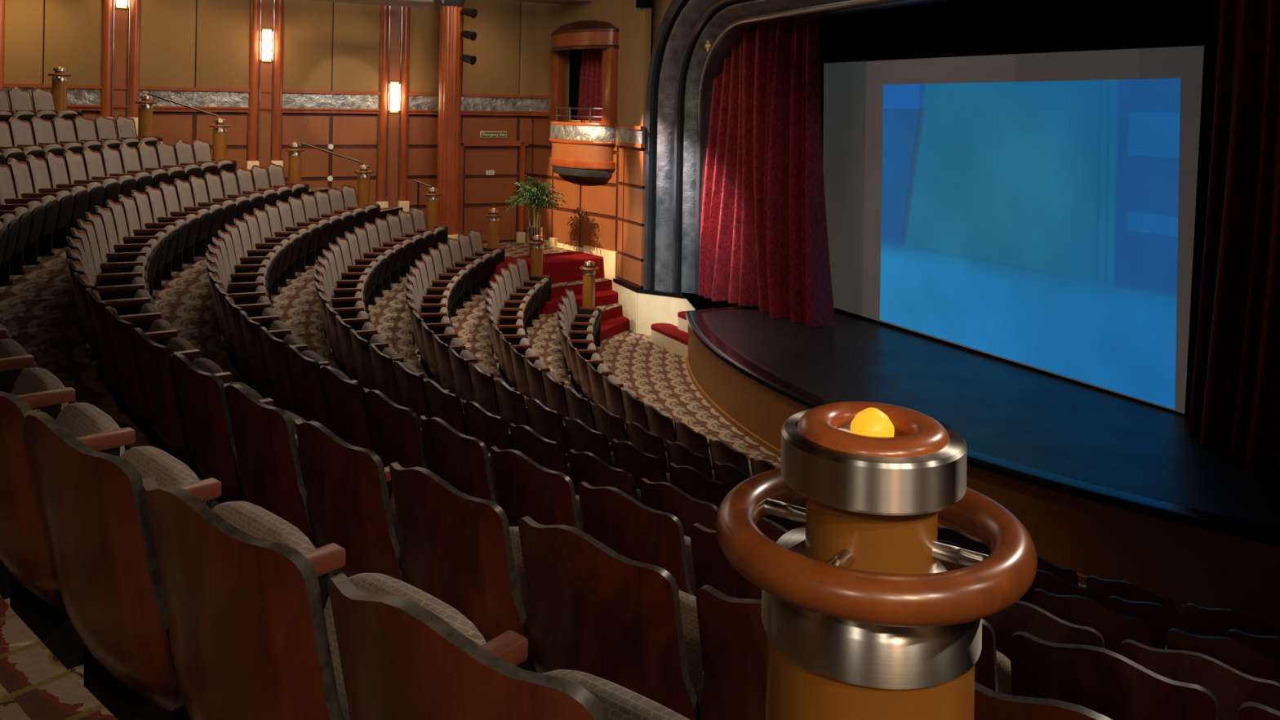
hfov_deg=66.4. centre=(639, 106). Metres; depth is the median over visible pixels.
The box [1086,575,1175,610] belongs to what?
seat
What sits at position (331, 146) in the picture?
stud
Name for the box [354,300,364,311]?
seat cushion
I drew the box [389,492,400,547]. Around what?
seat cushion
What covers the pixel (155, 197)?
seat
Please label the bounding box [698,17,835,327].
stage curtain
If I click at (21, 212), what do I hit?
seat cushion
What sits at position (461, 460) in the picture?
seat
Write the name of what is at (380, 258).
seat cushion
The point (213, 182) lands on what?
seat
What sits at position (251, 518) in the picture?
seat cushion
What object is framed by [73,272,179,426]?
seat
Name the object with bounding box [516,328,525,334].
seat cushion
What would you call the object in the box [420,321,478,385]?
seat
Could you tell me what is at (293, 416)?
seat cushion
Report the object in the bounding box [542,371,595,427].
seat
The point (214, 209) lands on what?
seat cushion
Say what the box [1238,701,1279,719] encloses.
seat
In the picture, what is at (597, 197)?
wall
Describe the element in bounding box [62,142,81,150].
seat cushion
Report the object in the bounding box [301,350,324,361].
seat cushion
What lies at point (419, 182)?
handrail
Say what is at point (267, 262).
seat cushion
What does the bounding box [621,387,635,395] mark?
seat cushion
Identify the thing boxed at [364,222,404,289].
seat
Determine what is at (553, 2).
ceiling canopy
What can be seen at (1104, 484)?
stage platform
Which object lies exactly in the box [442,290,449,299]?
seat cushion
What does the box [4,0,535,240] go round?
wall
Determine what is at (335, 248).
seat
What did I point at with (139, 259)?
seat cushion
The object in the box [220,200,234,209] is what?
seat cushion
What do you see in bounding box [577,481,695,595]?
seat
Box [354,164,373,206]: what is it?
post
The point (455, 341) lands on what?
seat cushion
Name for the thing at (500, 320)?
seat
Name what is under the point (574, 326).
seat
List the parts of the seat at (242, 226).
armrest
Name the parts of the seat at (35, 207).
armrest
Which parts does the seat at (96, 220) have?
armrest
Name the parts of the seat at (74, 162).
armrest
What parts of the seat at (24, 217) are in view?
armrest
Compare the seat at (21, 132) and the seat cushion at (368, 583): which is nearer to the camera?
the seat cushion at (368, 583)
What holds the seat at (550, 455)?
on the floor at (39, 312)
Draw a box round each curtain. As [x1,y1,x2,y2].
[577,48,602,120]
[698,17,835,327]
[1187,0,1279,467]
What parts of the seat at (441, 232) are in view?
armrest, panel, armrest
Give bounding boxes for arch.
[642,0,951,294]
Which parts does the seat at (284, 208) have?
armrest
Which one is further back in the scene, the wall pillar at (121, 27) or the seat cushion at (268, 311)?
the wall pillar at (121, 27)
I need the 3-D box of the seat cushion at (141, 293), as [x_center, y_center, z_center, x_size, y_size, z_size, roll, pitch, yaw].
[-3.522,1.471,6.878,0.141,0.344,0.492,1,0,-31]
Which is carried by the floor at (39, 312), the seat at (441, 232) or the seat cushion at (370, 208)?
the seat at (441, 232)
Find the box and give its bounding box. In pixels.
[549,20,619,177]
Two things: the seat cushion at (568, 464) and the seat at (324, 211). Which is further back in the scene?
the seat at (324, 211)
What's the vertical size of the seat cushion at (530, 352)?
0.344 m
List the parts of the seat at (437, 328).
armrest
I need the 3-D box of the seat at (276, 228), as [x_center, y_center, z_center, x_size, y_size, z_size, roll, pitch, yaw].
[-4.780,1.796,13.203,0.550,0.960,0.586,1,0,-6]
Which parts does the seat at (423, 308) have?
armrest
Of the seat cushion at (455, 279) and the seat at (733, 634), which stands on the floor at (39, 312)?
the seat at (733, 634)
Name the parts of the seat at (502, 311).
armrest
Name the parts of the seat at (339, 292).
armrest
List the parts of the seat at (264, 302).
armrest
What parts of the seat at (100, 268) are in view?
armrest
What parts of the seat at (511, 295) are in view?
armrest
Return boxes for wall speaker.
[635,0,652,8]
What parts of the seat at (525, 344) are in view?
armrest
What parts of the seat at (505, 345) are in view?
armrest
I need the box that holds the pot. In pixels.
[526,225,544,257]
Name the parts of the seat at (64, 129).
armrest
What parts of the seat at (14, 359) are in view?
leg, armrest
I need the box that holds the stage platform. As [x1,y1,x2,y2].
[681,292,1279,626]
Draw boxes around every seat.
[0,88,36,140]
[0,111,13,136]
[0,120,45,161]
[0,147,26,165]
[0,151,5,164]
[0,164,59,265]
[0,200,44,275]
[0,206,31,285]
[0,213,19,296]
[0,222,8,265]
[0,323,12,339]
[0,338,37,393]
[0,367,77,599]
[0,391,221,719]
[7,86,57,139]
[7,157,74,256]
[8,116,64,156]
[9,402,135,669]
[25,408,346,711]
[26,155,88,248]
[30,116,84,155]
[31,87,83,137]
[44,152,104,238]
[52,115,102,153]
[63,150,120,222]
[64,247,155,387]
[66,236,149,375]
[66,258,164,404]
[70,227,147,357]
[73,115,121,156]
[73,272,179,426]
[76,219,150,280]
[81,147,136,202]
[84,212,155,283]
[85,288,201,450]
[94,115,140,160]
[95,205,160,281]
[100,146,152,192]
[104,306,231,479]
[106,200,168,299]
[115,115,163,164]
[118,194,177,289]
[119,144,168,188]
[131,190,188,280]
[132,328,273,503]
[137,142,185,185]
[142,475,528,719]
[145,185,199,271]
[155,141,201,182]
[159,182,211,263]
[171,353,317,546]
[173,139,217,179]
[173,177,223,257]
[189,175,236,250]
[191,138,236,189]
[204,172,250,231]
[205,253,269,362]
[205,262,274,371]
[208,244,267,350]
[208,271,281,385]
[212,236,269,288]
[214,283,292,395]
[217,230,273,290]
[219,169,264,226]
[223,382,392,575]
[224,296,307,408]
[225,223,278,288]
[233,217,284,303]
[235,167,278,210]
[239,310,329,404]
[243,213,292,294]
[251,164,293,202]
[253,208,300,286]
[259,326,358,416]
[264,204,310,279]
[266,163,309,199]
[275,200,319,272]
[285,345,369,430]
[288,196,330,266]
[293,417,403,581]
[301,193,342,260]
[313,271,367,362]
[314,190,354,250]
[314,263,365,355]
[314,281,371,372]
[317,256,366,304]
[318,291,378,380]
[320,365,426,458]
[322,248,369,299]
[324,302,389,369]
[327,186,366,238]
[328,242,373,300]
[328,572,689,719]
[334,315,404,384]
[336,236,379,313]
[341,184,380,232]
[344,231,386,305]
[349,328,423,390]
[354,226,395,297]
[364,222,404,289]
[364,388,491,468]
[368,343,449,405]
[374,217,413,283]
[386,213,423,277]
[389,462,537,672]
[392,360,467,435]
[398,210,435,271]
[404,281,449,366]
[404,289,453,375]
[406,273,449,355]
[407,299,457,382]
[409,266,452,310]
[410,207,448,260]
[412,310,466,389]
[414,259,455,311]
[419,415,497,504]
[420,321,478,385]
[421,253,461,322]
[423,378,512,448]
[429,247,467,316]
[432,333,494,395]
[437,242,475,308]
[447,237,484,302]
[448,347,515,401]
[457,233,493,294]
[462,400,568,466]
[468,229,505,288]
[468,362,530,427]
[484,295,524,372]
[484,303,528,381]
[485,287,525,362]
[486,312,532,387]
[488,280,527,321]
[489,445,583,531]
[491,323,540,391]
[493,274,531,324]
[493,378,567,439]
[498,333,550,391]
[500,267,537,334]
[507,262,542,327]
[509,422,572,480]
[510,345,564,398]
[515,257,551,319]
[518,515,704,719]
[524,358,582,408]
[525,396,612,463]
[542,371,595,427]
[556,311,595,385]
[557,302,595,374]
[557,320,598,393]
[560,295,596,335]
[560,328,604,398]
[564,288,600,346]
[564,386,627,440]
[564,417,615,467]
[566,339,612,399]
[568,448,642,503]
[574,350,623,403]
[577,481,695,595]
[586,362,639,409]
[591,403,666,452]
[602,375,648,427]
[611,439,671,488]
[621,389,676,441]
[625,421,669,472]
[640,478,718,537]
[644,404,709,452]
[665,440,715,480]
[668,462,731,507]
[674,420,712,467]
[689,523,761,599]
[696,584,766,719]
[708,438,752,476]
[713,461,751,489]
[750,457,777,475]
[756,517,789,542]
[763,514,805,530]
[795,502,805,507]
[937,527,991,555]
[937,539,963,548]
[973,681,1111,719]
[974,618,1012,695]
[982,600,1104,660]
[1009,631,1217,719]
[1019,569,1098,604]
[1031,588,1166,654]
[1036,555,1078,586]
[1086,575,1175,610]
[1107,595,1215,648]
[1119,639,1279,719]
[1166,627,1279,683]
[1185,603,1279,637]
[1226,628,1279,657]
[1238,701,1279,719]
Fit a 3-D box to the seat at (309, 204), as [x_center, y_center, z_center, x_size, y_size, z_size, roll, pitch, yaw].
[-4.851,1.795,14.831,0.550,0.960,0.586,1,0,1]
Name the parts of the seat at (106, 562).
leg, armrest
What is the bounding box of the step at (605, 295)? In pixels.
[538,280,617,314]
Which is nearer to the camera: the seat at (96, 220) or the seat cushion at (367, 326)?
the seat at (96, 220)
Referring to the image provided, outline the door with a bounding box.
[458,140,528,243]
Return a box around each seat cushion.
[0,111,12,115]
[0,213,15,226]
[0,222,4,229]
[0,338,27,372]
[1,147,22,158]
[11,367,68,409]
[13,111,34,117]
[13,206,27,218]
[22,146,42,156]
[26,200,41,212]
[35,111,56,117]
[40,195,55,206]
[42,144,62,152]
[55,190,70,201]
[55,402,124,456]
[57,110,77,116]
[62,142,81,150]
[70,186,85,196]
[82,141,101,147]
[84,182,101,191]
[100,177,117,188]
[101,139,120,146]
[116,174,133,184]
[120,138,139,144]
[120,445,205,503]
[131,266,144,277]
[131,276,146,289]
[133,172,150,182]
[133,288,151,303]
[135,255,146,267]
[138,303,159,320]
[139,137,157,142]
[139,247,151,259]
[146,239,158,251]
[148,319,173,339]
[149,168,166,178]
[154,231,165,243]
[164,225,175,235]
[165,166,182,176]
[166,337,196,362]
[174,219,185,229]
[182,164,199,173]
[184,213,196,223]
[191,358,226,383]
[195,208,208,217]
[199,162,215,172]
[208,204,221,213]
[212,501,315,554]
[216,160,231,170]
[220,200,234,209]
[230,382,262,399]
[233,196,248,205]
[247,192,261,201]
[254,285,266,295]
[255,275,265,285]
[257,266,266,277]
[257,296,270,303]
[261,189,275,198]
[261,259,270,269]
[261,307,277,315]
[266,252,275,263]
[269,320,288,330]
[272,245,281,256]
[275,186,290,195]
[280,239,289,248]
[283,334,303,351]
[283,409,307,435]
[288,233,297,243]
[290,183,304,192]
[297,228,307,237]
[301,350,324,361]
[307,223,317,232]
[317,219,328,227]
[323,573,485,719]
[328,215,340,223]
[333,368,350,380]
[339,211,351,219]
[351,208,364,216]
[354,291,363,301]
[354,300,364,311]
[355,283,364,292]
[356,311,368,318]
[359,275,367,284]
[361,321,375,330]
[364,204,376,213]
[364,267,371,278]
[368,261,377,271]
[369,333,385,349]
[376,255,384,264]
[382,347,399,357]
[383,249,392,258]
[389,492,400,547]
[392,244,401,253]
[400,239,411,248]
[400,362,418,373]
[410,235,422,244]
[421,231,432,239]
[432,226,444,235]
[439,306,448,316]
[440,297,448,307]
[440,315,450,327]
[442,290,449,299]
[444,326,455,333]
[446,282,453,293]
[449,337,463,351]
[451,275,458,285]
[457,270,465,279]
[459,350,475,364]
[464,263,473,272]
[472,258,481,267]
[475,363,489,373]
[481,253,491,262]
[490,466,497,502]
[491,248,502,257]
[509,526,528,617]
[515,319,523,328]
[516,311,523,319]
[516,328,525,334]
[519,302,525,311]
[519,337,529,344]
[522,296,529,305]
[524,348,537,355]
[527,288,534,298]
[533,283,541,292]
[533,360,547,373]
[541,277,548,286]
[542,669,689,719]
[547,372,560,381]
[563,385,577,394]
[567,462,572,480]
[575,494,583,531]
[586,324,593,334]
[586,333,593,342]
[586,342,595,349]
[588,317,595,326]
[591,352,601,364]
[592,310,599,319]
[596,363,609,375]
[607,374,621,388]
[610,451,615,467]
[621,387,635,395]
[636,488,642,503]
[665,451,669,471]
[665,472,671,484]
[678,590,703,706]
[684,535,695,595]
[708,448,712,467]
[711,470,715,480]
[748,465,752,476]
[995,649,1011,694]
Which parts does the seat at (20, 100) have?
armrest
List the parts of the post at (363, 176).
post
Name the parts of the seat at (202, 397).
armrest, leg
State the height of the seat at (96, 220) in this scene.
0.960 m
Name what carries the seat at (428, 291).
on the floor at (39, 312)
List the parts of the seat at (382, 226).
armrest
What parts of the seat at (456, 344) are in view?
armrest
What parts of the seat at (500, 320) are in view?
armrest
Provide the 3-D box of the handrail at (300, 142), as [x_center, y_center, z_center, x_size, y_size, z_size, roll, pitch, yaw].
[-5.305,0.814,16.690,1.156,0.452,0.036,1,0,-22]
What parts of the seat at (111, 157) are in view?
armrest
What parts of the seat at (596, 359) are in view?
armrest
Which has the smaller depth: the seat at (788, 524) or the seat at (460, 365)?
the seat at (788, 524)
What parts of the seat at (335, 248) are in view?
armrest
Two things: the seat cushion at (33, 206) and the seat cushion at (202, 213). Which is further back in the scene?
the seat cushion at (202, 213)
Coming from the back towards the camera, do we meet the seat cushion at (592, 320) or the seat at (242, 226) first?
the seat cushion at (592, 320)
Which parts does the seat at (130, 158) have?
armrest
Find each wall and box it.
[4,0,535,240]
[530,0,622,251]
[617,0,651,288]
[650,0,672,55]
[1187,44,1217,362]
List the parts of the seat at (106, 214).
armrest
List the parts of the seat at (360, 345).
armrest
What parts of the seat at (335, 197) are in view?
armrest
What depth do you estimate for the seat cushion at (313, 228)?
13.67 m
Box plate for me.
[485,170,494,174]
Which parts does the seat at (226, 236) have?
armrest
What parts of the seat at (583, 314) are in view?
armrest, panel, armrest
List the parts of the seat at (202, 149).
armrest, armrest, panel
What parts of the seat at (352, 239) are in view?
armrest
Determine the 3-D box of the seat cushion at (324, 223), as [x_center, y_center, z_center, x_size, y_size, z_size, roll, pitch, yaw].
[-4.667,1.829,14.309,0.141,0.344,0.492,1,0,-1]
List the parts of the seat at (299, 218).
armrest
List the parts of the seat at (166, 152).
armrest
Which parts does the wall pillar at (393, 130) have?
panel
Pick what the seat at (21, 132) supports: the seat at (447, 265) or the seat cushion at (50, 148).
the seat cushion at (50, 148)
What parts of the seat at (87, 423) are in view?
armrest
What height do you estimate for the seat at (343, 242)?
0.960 m
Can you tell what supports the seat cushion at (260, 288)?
on the seat at (246, 298)
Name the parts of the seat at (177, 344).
leg, armrest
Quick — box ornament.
[704,40,711,52]
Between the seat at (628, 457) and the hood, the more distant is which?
the hood
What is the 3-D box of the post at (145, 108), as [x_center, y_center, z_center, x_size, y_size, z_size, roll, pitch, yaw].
[-7.819,0.447,15.470,0.316,1.284,0.316,1,0,-23]
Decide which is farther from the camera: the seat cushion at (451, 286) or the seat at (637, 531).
the seat cushion at (451, 286)
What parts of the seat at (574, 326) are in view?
armrest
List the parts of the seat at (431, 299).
armrest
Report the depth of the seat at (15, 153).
11.22 m
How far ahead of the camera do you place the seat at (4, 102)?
13.60 m
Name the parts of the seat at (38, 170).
armrest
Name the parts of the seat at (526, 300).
armrest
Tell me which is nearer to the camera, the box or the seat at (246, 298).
the seat at (246, 298)
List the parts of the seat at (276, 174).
armrest, panel, armrest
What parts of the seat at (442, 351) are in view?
armrest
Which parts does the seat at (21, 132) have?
armrest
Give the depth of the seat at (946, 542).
5.79 m
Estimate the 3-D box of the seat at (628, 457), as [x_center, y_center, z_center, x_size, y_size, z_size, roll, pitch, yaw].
[0.126,2.657,6.499,0.550,0.960,0.586,1,0,-41]
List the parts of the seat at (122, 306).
armrest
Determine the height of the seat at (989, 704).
0.960 m
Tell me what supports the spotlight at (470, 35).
attached to the pipe
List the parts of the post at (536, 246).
post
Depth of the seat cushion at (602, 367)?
12.20 m
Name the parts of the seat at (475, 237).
armrest, panel, armrest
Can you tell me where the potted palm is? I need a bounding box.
[502,174,565,257]
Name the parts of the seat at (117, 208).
armrest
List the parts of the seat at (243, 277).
armrest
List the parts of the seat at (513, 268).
armrest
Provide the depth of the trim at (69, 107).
17.65 m
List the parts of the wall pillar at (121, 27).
panel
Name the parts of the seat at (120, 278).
armrest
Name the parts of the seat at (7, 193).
armrest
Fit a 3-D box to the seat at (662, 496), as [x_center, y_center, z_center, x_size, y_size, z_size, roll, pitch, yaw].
[0.320,2.293,4.877,0.586,0.960,0.550,1,0,44]
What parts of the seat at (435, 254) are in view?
armrest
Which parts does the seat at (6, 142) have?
armrest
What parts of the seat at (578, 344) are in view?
armrest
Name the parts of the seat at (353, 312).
armrest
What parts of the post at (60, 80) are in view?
post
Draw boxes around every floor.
[0,146,1086,719]
[489,251,604,284]
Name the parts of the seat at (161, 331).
leg, armrest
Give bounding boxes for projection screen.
[822,44,1208,413]
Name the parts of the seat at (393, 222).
armrest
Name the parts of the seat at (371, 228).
armrest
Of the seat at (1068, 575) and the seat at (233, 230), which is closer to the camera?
the seat at (1068, 575)
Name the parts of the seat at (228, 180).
armrest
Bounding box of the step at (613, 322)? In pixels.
[600,305,629,341]
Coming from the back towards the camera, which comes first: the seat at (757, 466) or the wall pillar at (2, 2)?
the wall pillar at (2, 2)
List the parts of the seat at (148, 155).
armrest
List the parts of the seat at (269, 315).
armrest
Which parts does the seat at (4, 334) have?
armrest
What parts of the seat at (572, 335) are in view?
armrest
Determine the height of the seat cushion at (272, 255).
0.344 m
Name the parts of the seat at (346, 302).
armrest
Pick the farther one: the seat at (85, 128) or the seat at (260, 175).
the seat at (260, 175)
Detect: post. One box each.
[47,66,71,114]
[134,94,156,166]
[208,118,230,165]
[284,142,305,182]
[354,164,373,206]
[423,186,441,229]
[484,208,502,247]
[528,235,546,275]
[579,260,598,306]
[715,401,1037,719]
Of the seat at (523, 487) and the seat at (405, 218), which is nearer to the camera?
the seat at (523, 487)
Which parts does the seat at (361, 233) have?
armrest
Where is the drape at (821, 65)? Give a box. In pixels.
[819,63,823,152]
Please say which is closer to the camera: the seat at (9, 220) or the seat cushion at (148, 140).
the seat at (9, 220)
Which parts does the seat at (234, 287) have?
armrest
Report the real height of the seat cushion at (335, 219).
0.344 m
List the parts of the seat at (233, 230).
armrest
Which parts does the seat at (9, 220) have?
armrest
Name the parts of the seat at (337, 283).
armrest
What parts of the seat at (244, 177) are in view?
armrest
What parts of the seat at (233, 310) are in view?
armrest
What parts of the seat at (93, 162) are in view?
armrest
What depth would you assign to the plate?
19.45 m
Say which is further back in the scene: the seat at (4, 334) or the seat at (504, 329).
the seat at (504, 329)
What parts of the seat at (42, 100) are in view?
armrest, panel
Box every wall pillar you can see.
[0,0,4,89]
[98,0,140,136]
[246,0,284,184]
[375,4,410,212]
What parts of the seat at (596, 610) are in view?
armrest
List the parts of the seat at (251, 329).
armrest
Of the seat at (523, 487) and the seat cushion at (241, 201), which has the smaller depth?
the seat at (523, 487)
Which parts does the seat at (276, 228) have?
armrest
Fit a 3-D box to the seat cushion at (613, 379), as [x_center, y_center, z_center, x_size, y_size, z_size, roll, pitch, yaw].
[-0.331,3.407,11.696,0.141,0.344,0.492,1,0,-17]
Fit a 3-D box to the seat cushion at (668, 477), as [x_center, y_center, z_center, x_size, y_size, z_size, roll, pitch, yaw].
[0.252,2.690,6.630,0.141,0.344,0.492,1,0,-41]
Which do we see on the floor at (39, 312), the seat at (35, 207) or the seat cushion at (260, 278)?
the seat at (35, 207)
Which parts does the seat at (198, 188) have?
armrest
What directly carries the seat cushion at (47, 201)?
on the seat at (7, 193)
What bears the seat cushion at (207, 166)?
on the seat at (184, 150)
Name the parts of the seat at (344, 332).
armrest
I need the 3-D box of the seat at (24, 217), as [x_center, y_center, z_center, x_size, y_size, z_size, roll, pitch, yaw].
[-5.567,1.011,8.389,0.550,0.960,0.586,1,0,-22]
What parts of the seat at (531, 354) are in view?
armrest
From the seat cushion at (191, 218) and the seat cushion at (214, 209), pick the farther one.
the seat cushion at (214, 209)
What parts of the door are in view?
frame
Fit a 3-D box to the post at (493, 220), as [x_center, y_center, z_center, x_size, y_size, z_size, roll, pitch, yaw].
[-2.613,2.447,17.420,0.316,1.284,0.316,1,0,-23]
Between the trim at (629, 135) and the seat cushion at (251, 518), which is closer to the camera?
the seat cushion at (251, 518)
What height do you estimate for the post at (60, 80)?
1.284 m
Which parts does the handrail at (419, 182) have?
rail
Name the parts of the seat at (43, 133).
armrest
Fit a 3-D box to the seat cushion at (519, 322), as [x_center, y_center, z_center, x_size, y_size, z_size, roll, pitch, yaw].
[-1.630,3.030,13.079,0.141,0.344,0.492,1,0,-8]
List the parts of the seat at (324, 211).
armrest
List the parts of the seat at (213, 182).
armrest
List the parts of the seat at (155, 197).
armrest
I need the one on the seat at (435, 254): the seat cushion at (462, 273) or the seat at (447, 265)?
the seat cushion at (462, 273)
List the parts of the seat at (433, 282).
armrest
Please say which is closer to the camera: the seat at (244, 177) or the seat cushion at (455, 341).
the seat cushion at (455, 341)
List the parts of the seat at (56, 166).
armrest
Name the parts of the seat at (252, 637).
armrest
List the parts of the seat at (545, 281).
armrest, panel, armrest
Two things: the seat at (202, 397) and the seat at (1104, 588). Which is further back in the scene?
the seat at (1104, 588)
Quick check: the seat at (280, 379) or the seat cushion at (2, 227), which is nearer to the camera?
the seat at (280, 379)
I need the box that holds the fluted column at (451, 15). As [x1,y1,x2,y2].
[436,0,465,239]
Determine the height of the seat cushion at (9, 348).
0.344 m
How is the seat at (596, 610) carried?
on the floor at (39, 312)
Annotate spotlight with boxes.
[459,54,476,65]
[460,8,477,18]
[460,30,476,40]
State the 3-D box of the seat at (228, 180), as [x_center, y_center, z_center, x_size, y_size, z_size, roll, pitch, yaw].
[-5.824,1.400,14.251,0.550,0.960,0.586,1,0,-1]
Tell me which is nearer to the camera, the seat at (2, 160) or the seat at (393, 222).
the seat at (2, 160)
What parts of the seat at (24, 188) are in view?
armrest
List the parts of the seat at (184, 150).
armrest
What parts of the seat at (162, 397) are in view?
leg, armrest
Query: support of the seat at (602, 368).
on the floor at (39, 312)
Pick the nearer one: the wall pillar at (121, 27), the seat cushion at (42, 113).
the seat cushion at (42, 113)
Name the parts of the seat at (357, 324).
armrest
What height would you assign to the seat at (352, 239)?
0.960 m
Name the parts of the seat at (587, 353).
armrest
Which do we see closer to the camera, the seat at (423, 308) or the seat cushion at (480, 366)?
the seat cushion at (480, 366)
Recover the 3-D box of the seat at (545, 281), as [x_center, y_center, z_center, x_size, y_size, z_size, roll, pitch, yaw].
[-1.799,2.996,16.316,0.550,0.960,0.616,1,0,8]
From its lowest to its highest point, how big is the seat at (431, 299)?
0.960 m
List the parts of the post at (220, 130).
post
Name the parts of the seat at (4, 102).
armrest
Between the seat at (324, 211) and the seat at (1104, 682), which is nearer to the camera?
the seat at (1104, 682)
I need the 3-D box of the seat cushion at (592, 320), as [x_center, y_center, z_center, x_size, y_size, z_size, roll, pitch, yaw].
[-0.759,3.399,14.899,0.141,0.344,0.492,1,0,1]
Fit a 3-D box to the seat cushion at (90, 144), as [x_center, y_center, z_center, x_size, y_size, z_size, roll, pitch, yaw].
[-7.562,0.645,13.464,0.141,0.344,0.492,1,0,-4]
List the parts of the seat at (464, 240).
armrest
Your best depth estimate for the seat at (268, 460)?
3.44 m
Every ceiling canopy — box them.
[303,0,434,7]
[514,0,592,4]
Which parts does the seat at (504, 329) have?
armrest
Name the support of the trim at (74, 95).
attached to the wall at (73, 28)
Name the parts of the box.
railing post, railing post, railing, railing, parapet rail, parapet rail, railing post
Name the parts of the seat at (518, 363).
armrest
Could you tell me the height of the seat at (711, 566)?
0.960 m
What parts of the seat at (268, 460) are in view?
leg, armrest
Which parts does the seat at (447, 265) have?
armrest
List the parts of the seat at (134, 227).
armrest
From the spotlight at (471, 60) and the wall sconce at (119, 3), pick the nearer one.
the wall sconce at (119, 3)
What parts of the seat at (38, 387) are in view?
leg, armrest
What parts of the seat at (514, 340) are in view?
armrest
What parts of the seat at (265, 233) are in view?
armrest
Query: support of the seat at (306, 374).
on the floor at (39, 312)
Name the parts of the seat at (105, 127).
armrest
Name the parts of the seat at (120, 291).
armrest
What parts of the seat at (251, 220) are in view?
armrest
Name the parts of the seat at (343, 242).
armrest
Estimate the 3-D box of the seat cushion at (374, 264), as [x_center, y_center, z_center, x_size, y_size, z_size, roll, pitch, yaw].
[-3.606,2.256,13.117,0.141,0.344,0.492,1,0,-7]
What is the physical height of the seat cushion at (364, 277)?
0.344 m
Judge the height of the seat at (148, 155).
0.960 m
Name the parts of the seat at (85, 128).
armrest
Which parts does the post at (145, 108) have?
post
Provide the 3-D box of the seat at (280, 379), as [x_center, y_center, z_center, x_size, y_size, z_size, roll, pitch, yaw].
[-2.108,1.843,6.173,0.550,0.960,0.586,1,0,-36]
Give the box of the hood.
[550,20,619,52]
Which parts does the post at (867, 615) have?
post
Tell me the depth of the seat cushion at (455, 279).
14.06 m
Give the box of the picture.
[880,78,1180,408]
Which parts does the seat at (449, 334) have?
armrest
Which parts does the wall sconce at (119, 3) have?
lamp shade, plate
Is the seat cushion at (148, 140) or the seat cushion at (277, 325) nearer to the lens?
the seat cushion at (277, 325)
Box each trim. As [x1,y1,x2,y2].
[2,83,531,115]
[3,87,531,111]
[530,95,549,115]
[531,97,549,111]
[613,278,759,310]
[615,124,645,147]
[616,128,645,143]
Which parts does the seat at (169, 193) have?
armrest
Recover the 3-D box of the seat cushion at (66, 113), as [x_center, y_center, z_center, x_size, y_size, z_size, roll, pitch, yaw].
[-8.580,0.228,14.641,0.141,0.344,0.492,1,0,0]
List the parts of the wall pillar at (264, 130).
panel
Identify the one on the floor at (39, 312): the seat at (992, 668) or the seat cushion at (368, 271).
the seat at (992, 668)
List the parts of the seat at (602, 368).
armrest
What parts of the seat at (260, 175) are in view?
armrest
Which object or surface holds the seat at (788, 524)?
on the floor at (39, 312)
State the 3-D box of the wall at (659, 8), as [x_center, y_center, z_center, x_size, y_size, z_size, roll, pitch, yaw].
[3.312,-0.022,11.316,0.100,6.360,14.643,1,0,-28]
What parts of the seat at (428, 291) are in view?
armrest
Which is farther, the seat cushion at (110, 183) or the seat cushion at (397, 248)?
the seat cushion at (397, 248)
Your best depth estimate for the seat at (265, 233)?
12.53 m
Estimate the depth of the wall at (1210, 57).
12.36 m
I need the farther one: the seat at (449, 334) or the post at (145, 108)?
the post at (145, 108)
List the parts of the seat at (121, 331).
leg, armrest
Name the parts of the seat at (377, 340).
armrest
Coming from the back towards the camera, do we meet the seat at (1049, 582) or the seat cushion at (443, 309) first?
the seat cushion at (443, 309)
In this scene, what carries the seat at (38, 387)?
on the floor at (39, 312)
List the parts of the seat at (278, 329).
armrest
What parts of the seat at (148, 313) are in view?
armrest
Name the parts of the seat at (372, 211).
armrest, armrest, panel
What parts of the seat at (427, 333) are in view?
armrest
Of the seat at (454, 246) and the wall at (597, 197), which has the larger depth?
the wall at (597, 197)
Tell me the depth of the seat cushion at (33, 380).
3.39 m
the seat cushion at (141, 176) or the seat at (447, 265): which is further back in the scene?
the seat at (447, 265)
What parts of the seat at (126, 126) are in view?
armrest, armrest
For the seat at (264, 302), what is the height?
0.960 m
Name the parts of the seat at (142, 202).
armrest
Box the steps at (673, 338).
[650,311,688,357]
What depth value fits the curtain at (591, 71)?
18.71 m
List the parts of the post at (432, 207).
post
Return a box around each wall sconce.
[115,0,127,8]
[261,28,272,62]
[389,81,399,112]
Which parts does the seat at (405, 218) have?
armrest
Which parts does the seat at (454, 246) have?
armrest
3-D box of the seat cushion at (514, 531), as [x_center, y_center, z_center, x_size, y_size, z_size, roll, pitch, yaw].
[-0.324,1.527,3.064,0.492,0.344,0.141,1,0,41]
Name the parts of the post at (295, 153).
post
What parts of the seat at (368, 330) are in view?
armrest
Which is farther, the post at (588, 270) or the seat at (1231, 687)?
the post at (588, 270)
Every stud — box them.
[327,143,333,149]
[327,175,333,182]
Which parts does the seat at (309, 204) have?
armrest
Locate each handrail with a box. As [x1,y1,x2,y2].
[145,93,219,119]
[293,141,363,164]
[413,179,431,208]
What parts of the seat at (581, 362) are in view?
armrest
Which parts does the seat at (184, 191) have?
armrest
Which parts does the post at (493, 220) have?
post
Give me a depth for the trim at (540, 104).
19.61 m
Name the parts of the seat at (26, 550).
leg, armrest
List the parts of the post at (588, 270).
post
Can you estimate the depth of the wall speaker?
16.67 m
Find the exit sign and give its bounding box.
[480,131,506,137]
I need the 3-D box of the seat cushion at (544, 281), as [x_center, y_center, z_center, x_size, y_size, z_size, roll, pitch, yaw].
[-1.619,3.030,16.291,0.141,0.344,0.492,1,0,8]
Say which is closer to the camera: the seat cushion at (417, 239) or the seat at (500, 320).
the seat at (500, 320)
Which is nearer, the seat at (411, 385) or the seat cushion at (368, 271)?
the seat at (411, 385)
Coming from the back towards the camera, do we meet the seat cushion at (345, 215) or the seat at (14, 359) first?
the seat cushion at (345, 215)
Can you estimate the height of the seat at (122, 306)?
0.960 m
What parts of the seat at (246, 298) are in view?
armrest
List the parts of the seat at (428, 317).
armrest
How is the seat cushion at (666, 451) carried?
on the seat at (648, 442)

